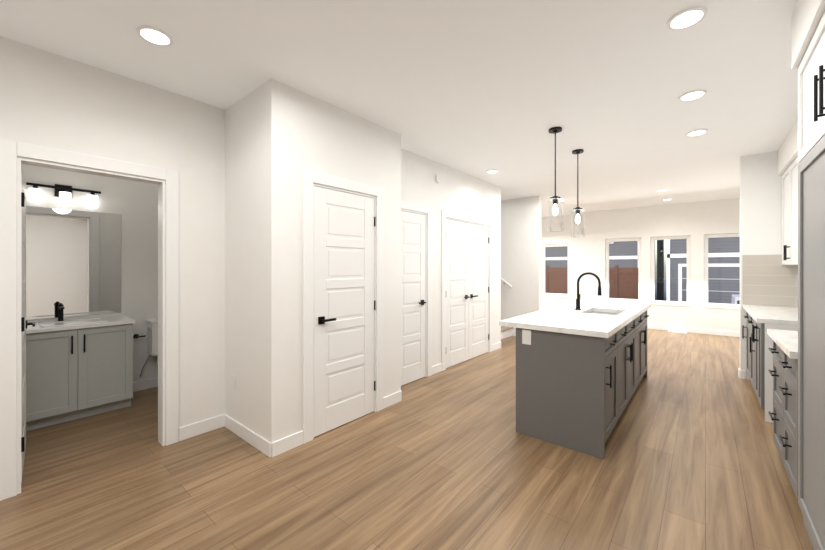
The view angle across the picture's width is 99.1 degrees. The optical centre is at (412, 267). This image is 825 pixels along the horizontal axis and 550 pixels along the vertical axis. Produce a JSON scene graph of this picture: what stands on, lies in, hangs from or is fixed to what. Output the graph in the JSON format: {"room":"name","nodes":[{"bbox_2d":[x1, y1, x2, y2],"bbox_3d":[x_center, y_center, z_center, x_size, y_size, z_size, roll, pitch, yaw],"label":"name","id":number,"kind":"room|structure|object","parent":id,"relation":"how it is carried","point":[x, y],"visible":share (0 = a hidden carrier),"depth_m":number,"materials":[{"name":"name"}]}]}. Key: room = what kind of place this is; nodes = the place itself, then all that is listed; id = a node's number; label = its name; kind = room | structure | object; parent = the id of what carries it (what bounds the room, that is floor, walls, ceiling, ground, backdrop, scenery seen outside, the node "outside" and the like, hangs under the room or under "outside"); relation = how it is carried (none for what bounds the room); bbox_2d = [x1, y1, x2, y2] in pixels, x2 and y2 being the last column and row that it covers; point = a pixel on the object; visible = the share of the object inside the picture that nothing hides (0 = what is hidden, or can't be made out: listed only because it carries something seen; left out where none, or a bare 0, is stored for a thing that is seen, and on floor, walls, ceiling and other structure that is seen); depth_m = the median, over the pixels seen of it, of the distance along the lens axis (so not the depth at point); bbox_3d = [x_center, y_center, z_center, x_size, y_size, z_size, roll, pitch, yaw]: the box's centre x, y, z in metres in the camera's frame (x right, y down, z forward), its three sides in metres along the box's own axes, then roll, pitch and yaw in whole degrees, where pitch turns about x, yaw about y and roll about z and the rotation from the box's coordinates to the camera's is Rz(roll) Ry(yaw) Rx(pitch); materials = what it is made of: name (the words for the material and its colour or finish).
{"room":"kitchen","nodes":[
{"label":"kitchen","id":0,"kind":"room"},
{"bbox_2d":[21,164,157,381],"bbox_3d":[-3.669,0.004,3.267,0.120,2.740,3.520,0,0,40],"label":"wall","id":1,"kind":"structure","parent":0,"point":[134,204],"depth_m":3.87,"materials":[{"name":"paint"}]},
{"bbox_2d":[26,182,100,207],"bbox_3d":[-3.392,-0.709,3.433,0.091,0.195,0.530,0,0,40],"label":"sconce","id":2,"kind":"object","parent":1,"relation":"attached to","point":[63,193],"visible":0.98,"depth_m":3.41,"materials":[{"name":"white glass"}]},
{"bbox_2d":[26,206,120,319],"bbox_3d":[-3.383,-0.041,3.510,0.006,1.060,0.740,0,0,40],"label":"bathroom mirror","id":3,"kind":"object","parent":1,"relation":"attached to","point":[73,261],"visible":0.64,"depth_m":3.50,"materials":[{"name":"silver metal"}]},
{"bbox_2d":[133,334,145,337],"bbox_3d":[-3.035,0.764,3.872,0.077,0.050,0.140,0,0,40],"label":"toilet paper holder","id":4,"kind":"object","parent":1,"relation":"attached to","point":[136,336],"visible":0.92,"depth_m":3.88,"materials":[{"name":"black metal"}]},
{"bbox_2d":[133,378,157,391],"bbox_3d":[-2.846,1.321,4.150,0.012,0.105,0.870,0,0,40],"label":"baseboard","id":5,"kind":"structure","parent":1,"relation":"attached to","point":[145,384],"depth_m":3.95,"materials":[{"name":"paint"}]},
{"bbox_2d":[0,36,224,444],"bbox_3d":[-2.562,0.004,2.018,0.120,2.740,3.020,0,0,40],"label":"wall","id":6,"kind":"structure","parent":0,"point":[51,100],"depth_m":2.73,"materials":[{"name":"paint"}]},
{"bbox_2d":[21,165,34,481],"bbox_3d":[-2.736,0.358,2.476,0.731,2.015,0.143,0,0,40],"label":"door","id":7,"kind":"structure","parent":6,"relation":"in","point":[24,323],"depth_m":2.45,"materials":[{"name":"paint"}]},
{"bbox_2d":[0,139,178,500],"bbox_3d":[-2.190,0.309,2.452,0.136,2.130,0.932,0,0,40],"label":"door frame","id":8,"kind":"structure","parent":6,"relation":"attached to","point":[10,151],"depth_m":2.19,"materials":[{"name":"paint"}]},
{"bbox_2d":[179,414,223,440],"bbox_3d":[-1.733,1.321,2.909,0.012,0.105,0.350,0,0,40],"label":"baseboard","id":9,"kind":"structure","parent":6,"relation":"attached to","point":[199,428],"depth_m":2.89,"materials":[{"name":"paint"}]},
{"bbox_2d":[225,78,286,456],"bbox_3d":[-1.284,0.004,2.841,0.788,2.740,0.120,0,0,40],"label":"wall","id":10,"kind":"structure","parent":0,"point":[256,245],"depth_m":2.68,"materials":[{"name":"paint"}]},
{"bbox_2d":[224,414,270,456],"bbox_3d":[-1.327,1.321,2.791,0.788,0.105,0.012,0,0,40],"label":"baseboard","id":11,"kind":"structure","parent":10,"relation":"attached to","point":[255,440],"depth_m":2.75,"materials":[{"name":"paint"}]},
{"bbox_2d":[287,85,400,435],"bbox_3d":[-0.578,0.004,3.167,0.120,2.740,1.285,0,0,40],"label":"wall","id":12,"kind":"structure","parent":0,"point":[325,138],"depth_m":2.98,"materials":[{"name":"paint"}]},
{"bbox_2d":[272,430,302,456],"bbox_3d":[-0.933,1.321,2.638,0.012,0.105,0.258,0,0,40],"label":"baseboard block","id":13,"kind":"object","parent":12,"relation":"attached to","point":[285,444],"visible":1,"depth_m":2.63,"materials":[{"name":"paint"}]},
{"bbox_2d":[303,170,382,443],"bbox_3d":[-0.615,0.306,3.110,0.136,2.135,0.880,0,0,40],"label":"door frame","id":14,"kind":"structure","parent":12,"relation":"attached to","point":[310,178],"depth_m":2.82,"materials":[{"name":"paint"}]},
{"bbox_2d":[314,186,374,436],"bbox_3d":[-0.588,0.356,3.095,0.135,2.020,0.678,0,0,40],"label":"door","id":15,"kind":"structure","parent":12,"relation":"in","point":[344,309],"depth_m":3.05,"materials":[{"name":"paint"}]},
{"bbox_2d":[383,391,401,408],"bbox_3d":[-0.201,1.321,3.516,0.012,0.105,0.267,0,0,40],"label":"baseboard block","id":16,"kind":"object","parent":12,"relation":"attached to","point":[392,399],"visible":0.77,"depth_m":3.51,"materials":[{"name":"paint"}]},
{"bbox_2d":[0,0,797,217],"bbox_3d":[0.841,-1.426,4.585,7.220,0.120,11.920,0,0,40],"label":"ceiling","id":17,"kind":"structure","parent":0,"point":[478,89],"depth_m":2.45,"materials":[{"name":"paint"}]},
{"bbox_2d":[136,25,172,45],"bbox_3d":[-1.515,-1.360,2.071,0.176,0.011,0.176,0,0,40],"label":"recessed light","id":18,"kind":"object","parent":17,"relation":"in","point":[154,35],"visible":0.94,"depth_m":2.06,"materials":[{"name":"paint"}]},
{"bbox_2d":[486,169,498,172],"bbox_3d":[1.138,-1.360,4.988,0.176,0.011,0.176,0,0,40],"label":"recessed light","id":19,"kind":"object","parent":17,"relation":"in","point":[493,171],"visible":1,"depth_m":4.97,"materials":[{"name":"paint"}]},
{"bbox_2d":[547,127,563,231],"bbox_3d":[1.411,-0.861,3.472,0.156,1.010,0.156,0,0,40],"label":"pendant light","id":20,"kind":"object","parent":17,"relation":"hanging from","point":[554,130],"visible":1,"depth_m":3.46,"materials":[{"name":"clear glass"}]},
{"bbox_2d":[571,149,584,236],"bbox_3d":[1.938,-0.861,4.120,0.156,1.010,0.156,0,0,40],"label":"pendant light","id":21,"kind":"object","parent":17,"relation":"hanging from","point":[577,208],"visible":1,"depth_m":4.11,"materials":[{"name":"clear glass"}]},
{"bbox_2d":[667,6,707,30],"bbox_3d":[1.501,-1.360,1.925,0.176,0.011,0.176,0,0,40],"label":"recessed light","id":22,"kind":"object","parent":17,"relation":"in","point":[686,18],"visible":1,"depth_m":1.91,"materials":[{"name":"paint"}]},
{"bbox_2d":[679,89,706,100],"bbox_3d":[2.218,-1.360,2.785,0.176,0.011,0.176,0,0,40],"label":"recessed light","id":23,"kind":"object","parent":17,"relation":"in","point":[692,95],"visible":0.9,"depth_m":2.77,"materials":[{"name":"paint"}]},
{"bbox_2d":[686,129,707,135],"bbox_3d":[2.873,-1.360,3.555,0.176,0.011,0.176,0,0,40],"label":"recessed light","id":24,"kind":"object","parent":17,"relation":"in","point":[697,132],"visible":0.94,"depth_m":3.53,"materials":[{"name":"paint"}]},
{"bbox_2d":[0,329,812,549],"bbox_3d":[0.841,1.404,4.585,7.220,0.060,11.920,0,0,40],"label":"floor","id":25,"kind":"structure","parent":0,"point":[449,458],"depth_m":2.28,"materials":[{"name":"brown wood"}]},
{"bbox_2d":[26,303,135,430],"bbox_3d":[-3.175,0.858,3.292,0.599,1.032,0.814,0,0,40],"label":"bathroom vanity","id":26,"kind":"object","parent":25,"relation":"on","point":[77,368],"visible":0.85,"depth_m":3.14,"materials":[{"name":"grey wood"}]},
{"bbox_2d":[139,319,157,376],"bbox_3d":[-2.622,0.982,3.873,0.696,0.785,0.484,0,0,40],"label":"toilet","id":27,"kind":"object","parent":25,"relation":"on","point":[152,337],"visible":0.25,"depth_m":3.88,"materials":[{"name":"ceramic"}]},
{"bbox_2d":[501,326,512,338],"bbox_3d":[0.854,0.634,7.282,2.105,1.480,1.112,0,0,40],"label":"stair","id":28,"kind":"structure","parent":25,"relation":"on","point":[506,332],"depth_m":6.85,"materials":[{"name":"paint"}]},
{"bbox_2d":[516,308,648,458],"bbox_3d":[1.907,0.936,3.643,0.698,0.875,2.441,0,0,40],"label":"kitchen island","id":29,"kind":"object","parent":25,"relation":"on","point":[581,369],"depth_m":2.74,"materials":[{"name":"grey wood"}]},
{"bbox_2d":[499,300,650,339],"bbox_3d":[1.853,0.479,3.693,0.829,0.040,2.488,0,0,40],"label":"island countertop","id":30,"kind":"structure","parent":29,"relation":"on","point":[567,318],"depth_m":3.09,"materials":[{"name":"white stone"}]},
{"bbox_2d":[575,272,602,307],"bbox_3d":[1.883,0.255,3.759,0.260,0.407,0.106,0,0,40],"label":"faucet","id":31,"kind":"object","parent":30,"relation":"on","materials":[{"name":"black metal"}]},
{"bbox_2d":[591,308,618,315],"bbox_3d":[1.995,0.605,3.675,0.354,0.236,0.564,0,0,40],"label":"sink","id":32,"kind":"object","parent":30,"relation":"in","point":[592,309],"depth_m":3.80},
{"bbox_2d":[746,313,753,388],"bbox_3d":[3.843,0.936,3.516,0.634,0.876,0.616,0,0,40],"label":"base cabinet","id":33,"kind":"object","parent":25,"relation":"on","point":[749,320],"depth_m":3.90,"materials":[{"name":"grey wood"}]},
{"bbox_2d":[754,321,797,422],"bbox_3d":[3.545,0.936,3.158,0.634,0.876,0.558,0,0,40],"label":"base cabinet","id":34,"kind":"object","parent":25,"relation":"on","point":[763,357],"depth_m":3.14,"materials":[{"name":"grey wood"}]},
{"bbox_2d":[743,305,797,324],"bbox_3d":[3.834,0.478,3.528,0.664,0.040,1.504,0,0,40],"label":"countertop","id":35,"kind":"structure","parent":34,"relation":"on","point":[760,313],"depth_m":3.49,"materials":[{"name":"white stone"}]},
{"bbox_2d":[767,329,797,499],"bbox_3d":[2.611,0.916,2.067,0.673,0.915,0.920,0,0,40],"label":"base cabinet","id":36,"kind":"object","parent":25,"relation":"on","point":[784,374],"visible":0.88,"depth_m":2.19,"materials":[{"name":"grey wood"}]},
{"bbox_2d":[798,12,824,549],"bbox_3d":[1.898,0.149,1.212,0.673,2.450,1.300,0,0,40],"label":"pantry","id":37,"kind":"object","parent":25,"relation":"on","point":[811,286],"visible":1,"depth_m":1.69,"materials":[{"name":"grey wood"}]},
{"bbox_2d":[401,149,500,365],"bbox_3d":[0.541,0.004,4.942,0.120,2.740,2.875,0,0,40],"label":"wall","id":38,"kind":"structure","parent":0,"point":[455,191],"depth_m":4.68,"materials":[{"name":"paint"}]},
{"bbox_2d":[401,211,425,385],"bbox_3d":[-0.023,0.356,4.205,0.135,2.020,0.548,0,0,40],"label":"door","id":39,"kind":"structure","parent":38,"relation":"in","point":[413,296],"depth_m":4.22,"materials":[{"name":"paint"}]},
{"bbox_2d":[401,201,431,376],"bbox_3d":[-0.043,0.306,4.228,0.136,2.135,0.750,0,0,40],"label":"door frame","id":40,"kind":"structure","parent":38,"relation":"attached to","point":[416,207],"depth_m":4.42,"materials":[{"name":"paint"}]},
{"bbox_2d":[432,363,441,374],"bbox_3d":[0.315,1.321,4.568,0.012,0.105,0.225,0,0,40],"label":"baseboard","id":41,"kind":"structure","parent":38,"relation":"attached to","point":[436,368],"depth_m":4.55,"materials":[{"name":"paint"}]},
{"bbox_2d":[435,174,440,182],"bbox_3d":[0.335,-1.156,4.577,0.030,0.100,0.100,0,0,40],"label":"smoke detector","id":42,"kind":"object","parent":38,"relation":"attached to","point":[438,178],"visible":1,"depth_m":4.56,"materials":[{"name":"white plastic"}]},
{"bbox_2d":[446,219,469,367],"bbox_3d":[0.623,0.356,4.979,0.135,2.020,0.614,0,0,40],"label":"door","id":43,"kind":"structure","parent":38,"relation":"in","point":[457,292],"depth_m":4.97,"materials":[{"name":"paint"}]},
{"bbox_2d":[441,210,491,370],"bbox_3d":[0.797,0.306,5.237,0.136,2.135,1.425,0,0,40],"label":"door frame","id":44,"kind":"structure","parent":38,"relation":"attached to","point":[449,214],"depth_m":4.76,"materials":[{"name":"paint"}]},
{"bbox_2d":[469,223,488,358],"bbox_3d":[1.019,0.356,5.455,0.135,2.020,0.614,0,0,40],"label":"door","id":45,"kind":"structure","parent":38,"relation":"in","point":[478,290],"depth_m":5.43,"materials":[{"name":"paint"}]},
{"bbox_2d":[492,342,500,350],"bbox_3d":[1.406,1.321,5.876,0.012,0.105,0.332,0,0,40],"label":"baseboard","id":46,"kind":"structure","parent":38,"relation":"attached to","point":[496,346],"depth_m":5.86,"materials":[{"name":"paint"}]},
{"bbox_2d":[501,196,540,330],"bbox_3d":[1.241,0.004,7.766,3.160,2.740,0.120,0,0,40],"label":"wall","id":47,"kind":"structure","parent":0,"point":[520,242],"depth_m":6.94,"materials":[{"name":"paint"}]},
{"bbox_2d":[541,214,583,309],"bbox_3d":[3.287,0.004,10.032,3.400,2.740,0.180,0,0,40],"label":"wall","id":48,"kind":"structure","parent":0,"point":[565,235],"depth_m":9.22,"materials":[{"name":"paint"}]},
{"bbox_2d":[543,244,568,297],"bbox_3d":[3.876,0.085,9.501,0.725,1.418,0.142,0,0,40],"label":"window","id":49,"kind":"structure","parent":48,"relation":"in","point":[544,272],"depth_m":9.60,"materials":[{"name":"paint"}]},
{"bbox_2d":[584,212,588,300],"bbox_3d":[4.393,0.004,8.798,0.120,2.740,0.300,0,0,40],"label":"wall","id":50,"kind":"structure","parent":0,"point":[586,257],"depth_m":8.68,"materials":[{"name":"paint"}]},
{"bbox_2d":[589,198,739,331],"bbox_3d":[5.637,0.004,7.682,3.220,2.740,0.180,0,0,40],"label":"wall","id":51,"kind":"structure","parent":0,"point":[696,221],"depth_m":7.59,"materials":[{"name":"paint"}]},
{"bbox_2d":[605,238,640,303],"bbox_3d":[4.931,0.075,8.230,0.735,1.498,0.142,0,0,40],"label":"window","id":52,"kind":"structure","parent":51,"relation":"in","point":[608,299],"depth_m":8.24,"materials":[{"name":"paint"}]},
{"bbox_2d":[650,236,690,305],"bbox_3d":[5.615,0.075,7.660,0.700,1.498,0.142,0,0,40],"label":"window","id":53,"kind":"structure","parent":51,"relation":"in","point":[653,285],"depth_m":7.66,"materials":[{"name":"paint"}]},
{"bbox_2d":[647,324,739,336],"bbox_3d":[5.575,1.321,7.608,3.220,0.105,0.012,0,0,40],"label":"baseboard","id":54,"kind":"structure","parent":51,"relation":"attached to","point":[697,330],"depth_m":7.34,"materials":[{"name":"paint"}]},
{"bbox_2d":[704,233,739,308],"bbox_3d":[6.329,0.075,7.064,0.725,1.498,0.142,0,0,40],"label":"window","id":55,"kind":"structure","parent":51,"relation":"in","point":[720,305],"depth_m":7.24,"materials":[{"name":"paint"}]},
{"bbox_2d":[740,151,781,379],"bbox_3d":[4.348,0.004,4.161,0.690,2.740,0.120,0,0,40],"label":"wall","id":56,"kind":"structure","parent":0,"point":[760,206],"depth_m":4.23,"materials":[{"name":"paint"}]},
{"bbox_2d":[740,370,745,379],"bbox_3d":[4.059,1.321,4.316,0.048,0.105,0.012,0,0,40],"label":"baseboard","id":57,"kind":"structure","parent":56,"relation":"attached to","point":[742,374],"depth_m":4.32,"materials":[{"name":"paint"}]},
{"bbox_2d":[742,254,797,306],"bbox_3d":[4.313,0.153,4.106,0.671,0.609,0.008,0,0,40],"label":"backsplash","id":58,"kind":"structure","parent":56,"relation":"attached to","point":[769,280],"depth_m":4.17,"materials":[{"name":"tile"}]},
{"bbox_2d":[778,0,824,174],"bbox_3d":[2.809,-1.222,2.292,0.659,0.287,4.718,0,0,40],"label":"wall","id":59,"kind":"structure","parent":0,"point":[807,15],"depth_m":1.79,"materials":[{"name":"paint"}]},
{"bbox_3d":[3.441,0.004,2.417,0.150,2.740,11.620,0,0,40],"label":"wall","id":60,"kind":"structure","parent":0,"visible":0},
{"bbox_2d":[782,161,793,264],"bbox_3d":[4.107,-0.551,3.598,0.334,1.050,1.045,0,0,40],"label":"upper cabinet","id":61,"kind":"object","parent":60,"relation":"attached to","point":[790,215],"depth_m":3.77,"materials":[{"name":"white wood"}]},
{"bbox_2d":[794,157,798,264],"bbox_3d":[3.674,-0.551,3.078,0.334,1.050,0.553,0,0,40],"label":"upper cabinet","id":62,"kind":"object","parent":60,"relation":"attached to","point":[796,163],"depth_m":3.49,"materials":[{"name":"white wood"}]},
{"label":"outside","id":63,"kind":"structure","parent":0,"visible":0},
{"bbox_2d":[655,279,665,300],"bbox_3d":[28.791,2.374,34.532,90.000,0.200,70.080,0,0,40],"label":"ground","id":64,"kind":"structure","parent":63,"point":[664,289],"depth_m":36.01,"materials":[{"name":"grey"}]},
{"bbox_2d":[546,265,637,298],"bbox_3d":[2.315,1.104,16.323,14.750,2.340,0.100,0,0,40],"label":"fence","id":65,"kind":"object","parent":64,"relation":"on","point":[620,278],"depth_m":12.30,"materials":[{"name":"brown wood"}]},
{"bbox_2d":[546,241,637,267],"bbox_3d":[12.785,-1.826,25.796,8.300,8.200,8.700,0,0,40],"label":"house","id":66,"kind":"structure","parent":64,"relation":"on","point":[619,254],"depth_m":21.11,"materials":[{"name":"grey"}]},
{"bbox_2d":[657,240,663,300],"bbox_3d":[7.631,-1.926,10.824,0.660,8.400,0.200,0,0,40],"label":"pole","id":67,"kind":"object","parent":64,"relation":"on","point":[660,271],"depth_m":10.75,"materials":[{"name":"black metal"}]},
{"bbox_2d":[666,237,739,303],"bbox_3d":[18.890,-1.926,18.753,8.700,8.400,9.700,0,0,40],"label":"house","id":68,"kind":"structure","parent":64,"relation":"on","point":[679,261],"depth_m":16.67,"materials":[{"name":"grey"}]},
{"bbox_2d":[732,294,739,303],"bbox_3d":[10.809,1.571,9.997,4.400,1.395,1.860,0,0,40],"label":"car","id":69,"kind":"object","parent":64,"relation":"on","point":[736,300],"depth_m":10.28,"materials":[{"name":"white metal"}]}
]}

